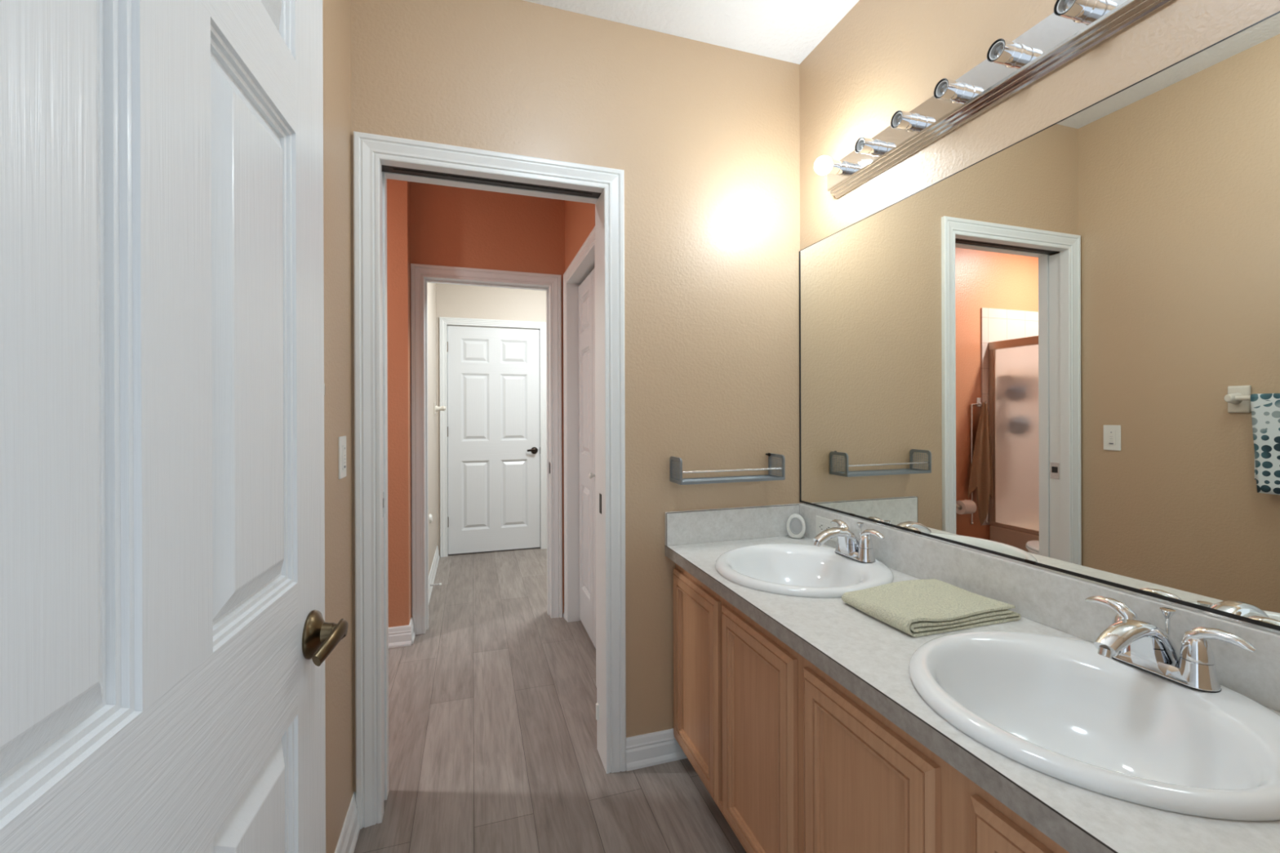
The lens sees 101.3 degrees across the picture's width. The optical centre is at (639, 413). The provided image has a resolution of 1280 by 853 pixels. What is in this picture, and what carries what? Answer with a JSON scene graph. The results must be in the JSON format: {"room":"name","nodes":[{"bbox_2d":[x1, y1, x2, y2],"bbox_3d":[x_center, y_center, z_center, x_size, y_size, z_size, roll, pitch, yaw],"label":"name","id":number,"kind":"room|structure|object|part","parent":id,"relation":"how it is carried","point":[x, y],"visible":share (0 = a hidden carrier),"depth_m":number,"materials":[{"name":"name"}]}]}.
{"room":"bathroom","nodes":[
{"label":"bathroom","id":0,"kind":"room"},
{"bbox_2d":[322,0,353,852],"bbox_3d":[-0.657,-0.061,0.745,0.100,2.636,1.758,0,0,-18],"label":"wall","id":1,"kind":"structure","parent":0,"point":[336,14],"depth_m":1.43,"materials":[{"name":"beige paint"}]},
{"bbox_2d":[338,435,346,479],"bbox_3d":[-0.828,0.121,1.464,0.010,0.116,0.068,0,0,-18],"label":"light switch","id":2,"kind":"object","parent":1,"relation":"attached to","point":[342,440],"visible":1,"depth_m":1.45,"materials":[{"name":"white plastic"}]},
{"bbox_2d":[334,791,359,852],"bbox_3d":[-0.613,1.204,0.821,0.021,0.105,1.638,0,0,-18],"label":"baseboard","id":3,"kind":"structure","parent":1,"relation":"attached to","point":[348,836],"depth_m":1.50,"materials":[{"name":"white paint"}]},
{"bbox_2d":[386,178,411,626],"bbox_3d":[-2.174,-0.058,2.641,1.865,2.636,0.134,0,0,-18],"label":"wall","id":4,"kind":"structure","parent":0,"point":[398,227],"depth_m":2.85,"materials":[{"name":"brown paint"}]},
{"bbox_2d":[388,624,411,648],"bbox_3d":[-1.725,1.206,2.703,1.008,0.105,0.021,0,0,-18],"label":"baseboard","id":5,"kind":"structure","parent":4,"relation":"attached to","point":[398,636],"depth_m":2.84,"materials":[{"name":"white paint"}]},
{"bbox_2d":[408,617,415,644],"bbox_3d":[-1.268,1.204,2.919,0.021,0.105,0.114,0,0,-18],"label":"baseboard","id":6,"kind":"structure","parent":4,"relation":"attached to","point":[413,634],"depth_m":2.92,"materials":[{"name":"white paint"}]},
{"bbox_2d":[427,282,437,575],"bbox_3d":[-1.594,-0.061,3.843,0.100,2.636,1.568,0,0,-18],"label":"wall","id":7,"kind":"structure","parent":0,"point":[432,301],"depth_m":4.09,"materials":[{"name":"beige paint"}]},
{"bbox_2d":[429,514,432,523],"bbox_3d":[-1.518,0.760,3.808,0.018,0.068,0.068,0,0,-18],"label":"bumper cover","id":8,"kind":"object","parent":7,"relation":"attached to","point":[430,515],"visible":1,"depth_m":3.79,"materials":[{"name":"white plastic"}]},
{"bbox_2d":[428,545,439,604],"bbox_3d":[-1.532,1.205,3.863,0.021,0.105,1.528,0,0,-18],"label":"baseboard","id":9,"kind":"structure","parent":7,"relation":"attached to","point":[436,559],"depth_m":3.99,"materials":[{"name":"white paint"}]},
{"bbox_2d":[434,402,445,414],"bbox_3d":[-1.650,-0.043,4.333,0.091,0.100,0.070,0,0,-18],"label":"towel hook","id":10,"kind":"object","parent":7,"relation":"attached to","point":[437,408],"visible":1,"depth_m":4.32,"materials":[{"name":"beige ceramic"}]},
{"bbox_3d":[-1.647,-0.043,4.335,0.083,0.052,0.052,0,0,-18],"label":"knob","id":11,"kind":"part","parent":10,"relation":"part of","materials":[{"name":"beige ceramic"}]},
{"bbox_2d":[409,182,564,617],"bbox_3d":[-0.885,-0.062,3.185,1.250,2.636,0.118,0,0,-18],"label":"wall","id":12,"kind":"structure","parent":0,"point":[451,226],"depth_m":3.12,"materials":[{"name":"brown paint"}]},
{"bbox_2d":[410,263,562,635],"bbox_3d":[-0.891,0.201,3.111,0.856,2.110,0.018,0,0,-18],"label":"trim","id":13,"kind":"structure","parent":12,"relation":"attached to","point":[418,272],"depth_m":3.04,"materials":[{"name":"white paint"}]},
{"bbox_2d":[435,283,546,555],"bbox_3d":[-0.824,-0.064,4.965,2.050,2.636,0.100,0,0,-18],"label":"wall","id":14,"kind":"structure","parent":0,"point":[460,301],"depth_m":4.72,"materials":[{"name":"beige paint"}]},
{"bbox_2d":[439,316,546,557],"bbox_3d":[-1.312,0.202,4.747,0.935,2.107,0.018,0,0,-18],"label":"trim","id":15,"kind":"structure","parent":14,"relation":"attached to","point":[443,322],"depth_m":4.70,"materials":[{"name":"white paint"}]},
{"bbox_2d":[447,324,540,554],"bbox_3d":[-1.319,0.229,4.761,0.819,2.030,0.081,0,0,-18],"label":"door","id":16,"kind":"structure","parent":14,"relation":"in","point":[493,373],"depth_m":4.76,"materials":[{"name":"white wood"}]},
{"bbox_2d":[354,546,746,852],"bbox_3d":[-0.924,1.286,2.250,4.400,0.060,5.550,0,0,-18],"label":"floor","id":17,"kind":"structure","parent":0,"point":[492,722],"depth_m":1.97,"materials":[{"name":"grey wood"}]},
{"bbox_2d":[673,563,1069,852],"bbox_3d":[0.622,0.883,1.215,0.552,0.738,1.630,0,0,-18],"label":"vanity cabinet","id":18,"kind":"object","parent":17,"relation":"on","point":[792,759],"visible":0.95,"depth_m":1.19,"materials":[{"name":"brown wood"}]},
{"bbox_3d":[0.179,0.861,1.727,0.020,0.605,0.357,0,0,-18],"label":"cabinet door","id":19,"kind":"part","parent":18,"relation":"part of","materials":[{"name":"brown wood"}]},
{"bbox_3d":[0.296,0.861,1.361,0.020,0.605,0.357,0,0,-18],"label":"cabinet door","id":20,"kind":"part","parent":18,"relation":"part of","materials":[{"name":"brown wood"}]},
{"bbox_3d":[0.414,0.860,0.990,0.020,0.605,0.345,0,0,-18],"label":"cabinet door","id":21,"kind":"part","parent":18,"relation":"part of","materials":[{"name":"brown wood"}]},
{"bbox_2d":[664,503,1279,852],"bbox_3d":[0.613,0.434,1.213,0.574,0.158,1.635,0,0,-18],"label":"countertop","id":22,"kind":"structure","parent":18,"relation":"on","point":[867,655],"depth_m":1.03,"materials":[{"name":"stone"}]},
{"bbox_2d":[786,513,805,538],"bbox_3d":[0.596,0.427,2.001,0.071,0.094,0.031,0,0,21],"label":"air freshener","id":23,"kind":"object","parent":22,"relation":"on","point":[796,525],"visible":1,"depth_m":1.99,"materials":[{"name":"white plastic"}]},
{"bbox_2d":[791,520,799,532],"bbox_3d":[0.591,0.426,1.989,0.034,0.047,0.003,0,0,21],"label":"vent","id":24,"kind":"object","parent":23,"relation":"attached to","point":[795,524],"depth_m":1.99,"materials":[{"name":"grey plastic"}]},
{"bbox_2d":[715,543,893,597],"bbox_3d":[0.491,0.531,1.602,0.521,0.155,0.501,0,0,-18],"label":"sink","id":25,"kind":"object","parent":22,"relation":"in","point":[798,570],"visible":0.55,"depth_m":1.70,"materials":[{"name":"white ceramic"}]},
{"bbox_2d":[816,515,837,542],"bbox_3d":[0.673,0.414,1.896,0.007,0.071,0.116,0,0,-18],"label":"wall outlet","id":26,"kind":"object","parent":22,"relation":"attached to","point":[822,523],"visible":0.6,"depth_m":1.91,"materials":[{"name":"white plastic"}]},
{"bbox_2d":[819,522,825,531],"bbox_3d":[0.665,0.414,1.915,0.002,0.029,0.032,0,0,-18],"label":"receptacle","id":27,"kind":"object","parent":26,"relation":"attached to","point":[822,525],"depth_m":1.91,"materials":[{"name":"white plastic"}]},
{"bbox_2d":[813,519,884,563],"bbox_3d":[0.671,0.402,1.651,0.198,0.106,0.202,0,0,37],"label":"faucet","id":28,"kind":"object","parent":22,"relation":"on","point":[848,544],"visible":1,"depth_m":1.63,"materials":[{"name":"silver metal"}]},
{"bbox_3d":[0.626,0.404,1.654,0.173,0.092,0.053,0,0,-18],"label":"spout","id":29,"kind":"part","parent":28,"relation":"part of","materials":[{"name":"silver metal"}]},
{"bbox_3d":[0.661,0.383,1.743,0.041,0.061,0.089,0,0,-18],"label":"handle","id":30,"kind":"part","parent":28,"relation":"part of","materials":[{"name":"silver metal"}]},
{"bbox_3d":[0.705,0.401,1.679,0.021,0.105,0.021,0,0,-18],"label":"lift rod","id":31,"kind":"part","parent":28,"relation":"part of","materials":[{"name":"silver metal"}]},
{"bbox_3d":[0.706,0.383,1.601,0.041,0.061,0.089,0,0,-18],"label":"handle","id":32,"kind":"part","parent":28,"relation":"part of","materials":[{"name":"silver metal"}]},
{"bbox_2d":[841,578,1021,636],"bbox_3d":[0.688,0.455,1.264,0.325,0.036,0.227,0,0,-18],"label":"towel","id":33,"kind":"object","parent":22,"relation":"on","point":[914,607],"visible":1,"depth_m":1.21,"materials":[{"name":"beige fabric"}]},
{"bbox_2d":[908,631,1279,821],"bbox_3d":[0.728,0.531,0.860,0.521,0.155,0.501,0,0,-18],"label":"sink","id":34,"kind":"object","parent":22,"relation":"in","point":[1060,708],"visible":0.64,"depth_m":0.88,"materials":[{"name":"white ceramic"}]},
{"bbox_2d":[1084,595,1257,693],"bbox_3d":[0.908,0.401,0.909,0.198,0.106,0.202,0,0,37],"label":"faucet","id":35,"kind":"object","parent":22,"relation":"on","point":[1132,641],"visible":1,"depth_m":0.89,"materials":[{"name":"silver metal"}]},
{"bbox_3d":[0.897,0.383,1.001,0.041,0.061,0.089,0,0,-18],"label":"handle","id":36,"kind":"part","parent":35,"relation":"part of","materials":[{"name":"silver metal"}]},
{"bbox_3d":[0.863,0.403,0.911,0.173,0.092,0.053,0,0,-18],"label":"spout","id":37,"kind":"part","parent":35,"relation":"part of","materials":[{"name":"silver metal"}]},
{"bbox_3d":[0.942,0.401,0.937,0.021,0.105,0.021,0,0,-18],"label":"lift rod","id":38,"kind":"part","parent":35,"relation":"part of","materials":[{"name":"silver metal"}]},
{"bbox_3d":[0.943,0.383,0.859,0.041,0.061,0.089,0,0,-18],"label":"handle","id":39,"kind":"part","parent":35,"relation":"part of","materials":[{"name":"silver metal"}]},
{"bbox_3d":[0.538,0.860,0.601,0.020,0.605,0.347,0,0,-18],"label":"cabinet door","id":40,"kind":"part","parent":18,"relation":"part of","materials":[{"name":"brown wood"}]},
{"bbox_2d":[351,0,799,792],"bbox_3d":[-0.134,-0.064,1.881,1.588,2.636,0.090,0,0,-18],"label":"wall","id":41,"kind":"structure","parent":0,"point":[704,137],"depth_m":1.90,"materials":[{"name":"beige paint"}]},
{"bbox_2d":[382,173,384,799],"bbox_3d":[-1.168,0.234,1.568,0.726,2.023,0.052,0,0,-18],"label":"door","id":42,"kind":"structure","parent":41,"relation":"in","point":[382,174],"depth_m":1.70,"materials":[{"name":"white paint"}]},
{"bbox_2d":[353,131,626,829],"bbox_3d":[-0.459,0.200,1.720,0.850,2.110,0.018,0,0,-18],"label":"trim","id":43,"kind":"structure","parent":41,"relation":"attached to","point":[369,149],"depth_m":1.61,"materials":[{"name":"white paint"}]},
{"bbox_2d":[382,164,601,198],"bbox_3d":[-0.484,-0.792,1.787,0.742,0.014,0.057,0,0,-18],"label":"door track","id":44,"kind":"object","parent":41,"relation":"attached to","point":[389,169],"depth_m":1.78,"materials":[{"name":"grey metal"}]},
{"bbox_2d":[379,160,605,819],"bbox_3d":[-0.481,0.227,1.789,0.742,2.056,0.125,0,0,-18],"label":"trim","id":45,"kind":"structure","parent":41,"relation":"attached to","point":[599,202],"depth_m":1.84,"materials":[{"name":"white paint"}]},
{"bbox_2d":[595,702,599,719],"bbox_3d":[-0.155,1.102,1.943,0.018,0.055,0.018,0,0,-18],"label":"bumper cover","id":46,"kind":"object","parent":41,"relation":"attached to","point":[597,704],"visible":0.74,"depth_m":1.94,"materials":[{"name":"white plastic"}]},
{"bbox_2d":[599,493,601,514],"bbox_3d":[-0.143,0.324,1.895,0.002,0.070,0.027,0,0,-18],"label":"strike plate","id":47,"kind":"object","parent":41,"relation":"attached to","point":[600,495],"visible":1,"depth_m":1.89,"materials":[{"name":"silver metal"}]},
{"bbox_2d":[626,728,687,771],"bbox_3d":[0.076,1.201,1.890,0.264,0.105,0.021,0,0,-18],"label":"baseboard","id":48,"kind":"structure","parent":41,"relation":"attached to","point":[645,750],"depth_m":1.88,"materials":[{"name":"white paint"}]},
{"bbox_2d":[669,453,785,484],"bbox_3d":[0.321,0.197,1.923,0.414,0.094,0.108,0,0,-18],"label":"wall rack","id":49,"kind":"object","parent":41,"relation":"attached to","point":[679,480],"visible":1,"depth_m":1.90,"materials":[{"name":"silver metal"}]},
{"bbox_3d":[0.127,0.200,1.860,0.002,0.072,0.085,0,0,-18],"label":"panel","id":50,"kind":"part","parent":49,"relation":"part of","materials":[{"name":"grey paint"}]},
{"bbox_3d":[0.127,0.199,1.860,0.006,0.092,0.106,0,0,-18],"label":"frame","id":51,"kind":"part","parent":49,"relation":"part of","materials":[{"name":"grey paint"}]},
{"bbox_2d":[675,475,783,484],"bbox_3d":[0.322,0.239,1.922,0.402,0.010,0.106,0,0,-18],"label":"towel bar","id":52,"kind":"object","parent":49,"relation":"attached to","point":[678,480],"depth_m":1.91,"materials":[{"name":"silver metal"}]},
{"bbox_3d":[0.335,0.203,1.879,0.408,0.006,0.006,0,0,-18],"label":"rail","id":53,"kind":"part","parent":49,"relation":"part of","materials":[{"name":"silver metal"}]},
{"bbox_3d":[0.516,0.198,1.984,0.002,0.072,0.085,0,0,-18],"label":"panel","id":54,"kind":"part","parent":49,"relation":"part of","materials":[{"name":"grey paint"}]},
{"bbox_3d":[0.516,0.198,1.984,0.006,0.092,0.106,0,0,-18],"label":"frame","id":55,"kind":"part","parent":49,"relation":"part of","materials":[{"name":"grey paint"}]},
{"bbox_2d":[564,200,595,271],"bbox_3d":[-0.203,-0.064,2.642,0.120,2.636,1.331,0,0,-18],"label":"wall","id":56,"kind":"structure","parent":0,"point":[580,217],"depth_m":2.91,"materials":[{"name":"brown paint"}]},
{"bbox_2d":[563,226,596,685],"bbox_3d":[-0.256,0.226,2.811,0.120,2.056,0.800,0,0,-18],"label":"trim","id":57,"kind":"structure","parent":56,"relation":"attached to","point":[586,268],"depth_m":3.17,"materials":[{"name":"white paint"}]},
{"bbox_2d":[577,267,595,648],"bbox_3d":[-0.257,0.234,2.811,0.065,2.000,0.760,0,0,-18],"label":"bifold closet door","id":58,"kind":"structure","parent":56,"relation":"in","point":[587,510],"depth_m":2.93,"materials":[{"name":"white wood"}]},
{"bbox_3d":[-0.252,0.324,2.748,0.035,0.032,0.032,0,0,-18],"label":"knob","id":59,"kind":"part","parent":58,"relation":"part of","materials":[{"name":"white plastic"}]},
{"bbox_2d":[522,0,859,64],"bbox_3d":[-0.990,-1.410,2.429,4.400,0.060,5.170,0,0,-18],"label":"ceiling","id":60,"kind":"structure","parent":0,"point":[785,30],"depth_m":1.83,"materials":[{"name":"white paint"}]},
{"bbox_2d":[799,0,1279,250],"bbox_3d":[0.932,-0.067,1.317,0.100,2.636,1.883,0,0,-18],"label":"wall","id":61,"kind":"structure","parent":0,"point":[883,58],"depth_m":1.47,"materials":[{"name":"beige paint"}]},
{"bbox_2d":[813,0,1174,198],"bbox_3d":[0.772,-0.826,1.391,0.156,0.124,0.940,0,0,-18],"label":"vanity light","id":62,"kind":"object","parent":61,"relation":"attached to","point":[1074,28],"visible":1,"depth_m":1.26,"materials":[{"name":"silver metal"}]},
{"bbox_3d":[0.610,-0.825,1.743,0.062,0.059,0.059,0,0,-18],"label":"light bulb","id":63,"kind":"part","parent":62,"relation":"part of","materials":[{"name":"white glass"}]},
{"bbox_2d":[827,159,848,176],"bbox_3d":[0.657,-0.826,1.758,0.058,0.047,0.047,0,0,-18],"label":"socket","id":64,"kind":"object","parent":62,"relation":"attached to","point":[839,168],"depth_m":1.74,"materials":[{"name":"silver metal"}]},
{"bbox_2d":[854,137,880,155],"bbox_3d":[0.702,-0.826,1.619,0.058,0.047,0.047,0,0,-18],"label":"socket","id":65,"kind":"object","parent":62,"relation":"attached to","point":[868,146],"depth_m":1.61,"materials":[{"name":"silver metal"}]},
{"bbox_2d":[890,110,919,132],"bbox_3d":[0.747,-0.826,1.479,0.058,0.047,0.047,0,0,-18],"label":"socket","id":66,"kind":"object","parent":62,"relation":"attached to","point":[907,122],"depth_m":1.47,"materials":[{"name":"silver metal"}]},
{"bbox_2d":[933,78,966,102],"bbox_3d":[0.791,-0.826,1.340,0.058,0.047,0.047,0,0,-18],"label":"socket","id":67,"kind":"object","parent":62,"relation":"attached to","point":[949,91],"depth_m":1.33,"materials":[{"name":"silver metal"}]},
{"bbox_2d":[986,38,1024,67],"bbox_3d":[0.836,-0.826,1.200,0.058,0.047,0.047,0,0,-18],"label":"socket","id":68,"kind":"object","parent":62,"relation":"attached to","point":[1006,53],"depth_m":1.19,"materials":[{"name":"silver metal"}]},
{"bbox_2d":[1053,0,1098,22],"bbox_3d":[0.880,-0.826,1.061,0.058,0.047,0.047,0,0,-18],"label":"socket","id":69,"kind":"object","parent":62,"relation":"attached to","point":[1073,11],"depth_m":1.06,"materials":[{"name":"silver metal"}]},
{"bbox_2d":[798,503,1279,711],"bbox_3d":[0.877,0.414,1.298,0.018,0.120,1.633,0,0,-18],"label":"backsplash","id":70,"kind":"structure","parent":61,"relation":"attached to","point":[1055,601],"depth_m":1.15,"materials":[{"name":"stone"}]},
{"bbox_2d":[799,11,1279,634],"bbox_3d":[0.876,-0.146,1.312,0.009,0.998,1.606,0,0,-18],"label":"wall mirror","id":71,"kind":"object","parent":61,"relation":"attached to","point":[1059,352],"visible":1,"depth_m":1.11,"materials":[{"name":"clear glass"}]},
{"bbox_3d":[0.396,-0.064,0.223,1.588,2.636,0.115,0,0,-18],"label":"wall","id":72,"kind":"structure","parent":0,"visible":0},
{"bbox_2d":[0,0,348,852],"bbox_3d":[-0.397,0.213,0.452,0.131,2.030,0.765,0,0,-18],"label":"door","id":73,"kind":"structure","parent":72,"relation":"in","point":[166,638],"depth_m":0.43,"materials":[{"name":"white wood"}]},
{"bbox_3d":[-0.431,0.318,0.735,0.016,0.037,0.085,0,0,-5],"label":"lever handle","id":74,"kind":"part","parent":73,"relation":"part of","materials":[{"name":"gold metal"}]}
]}

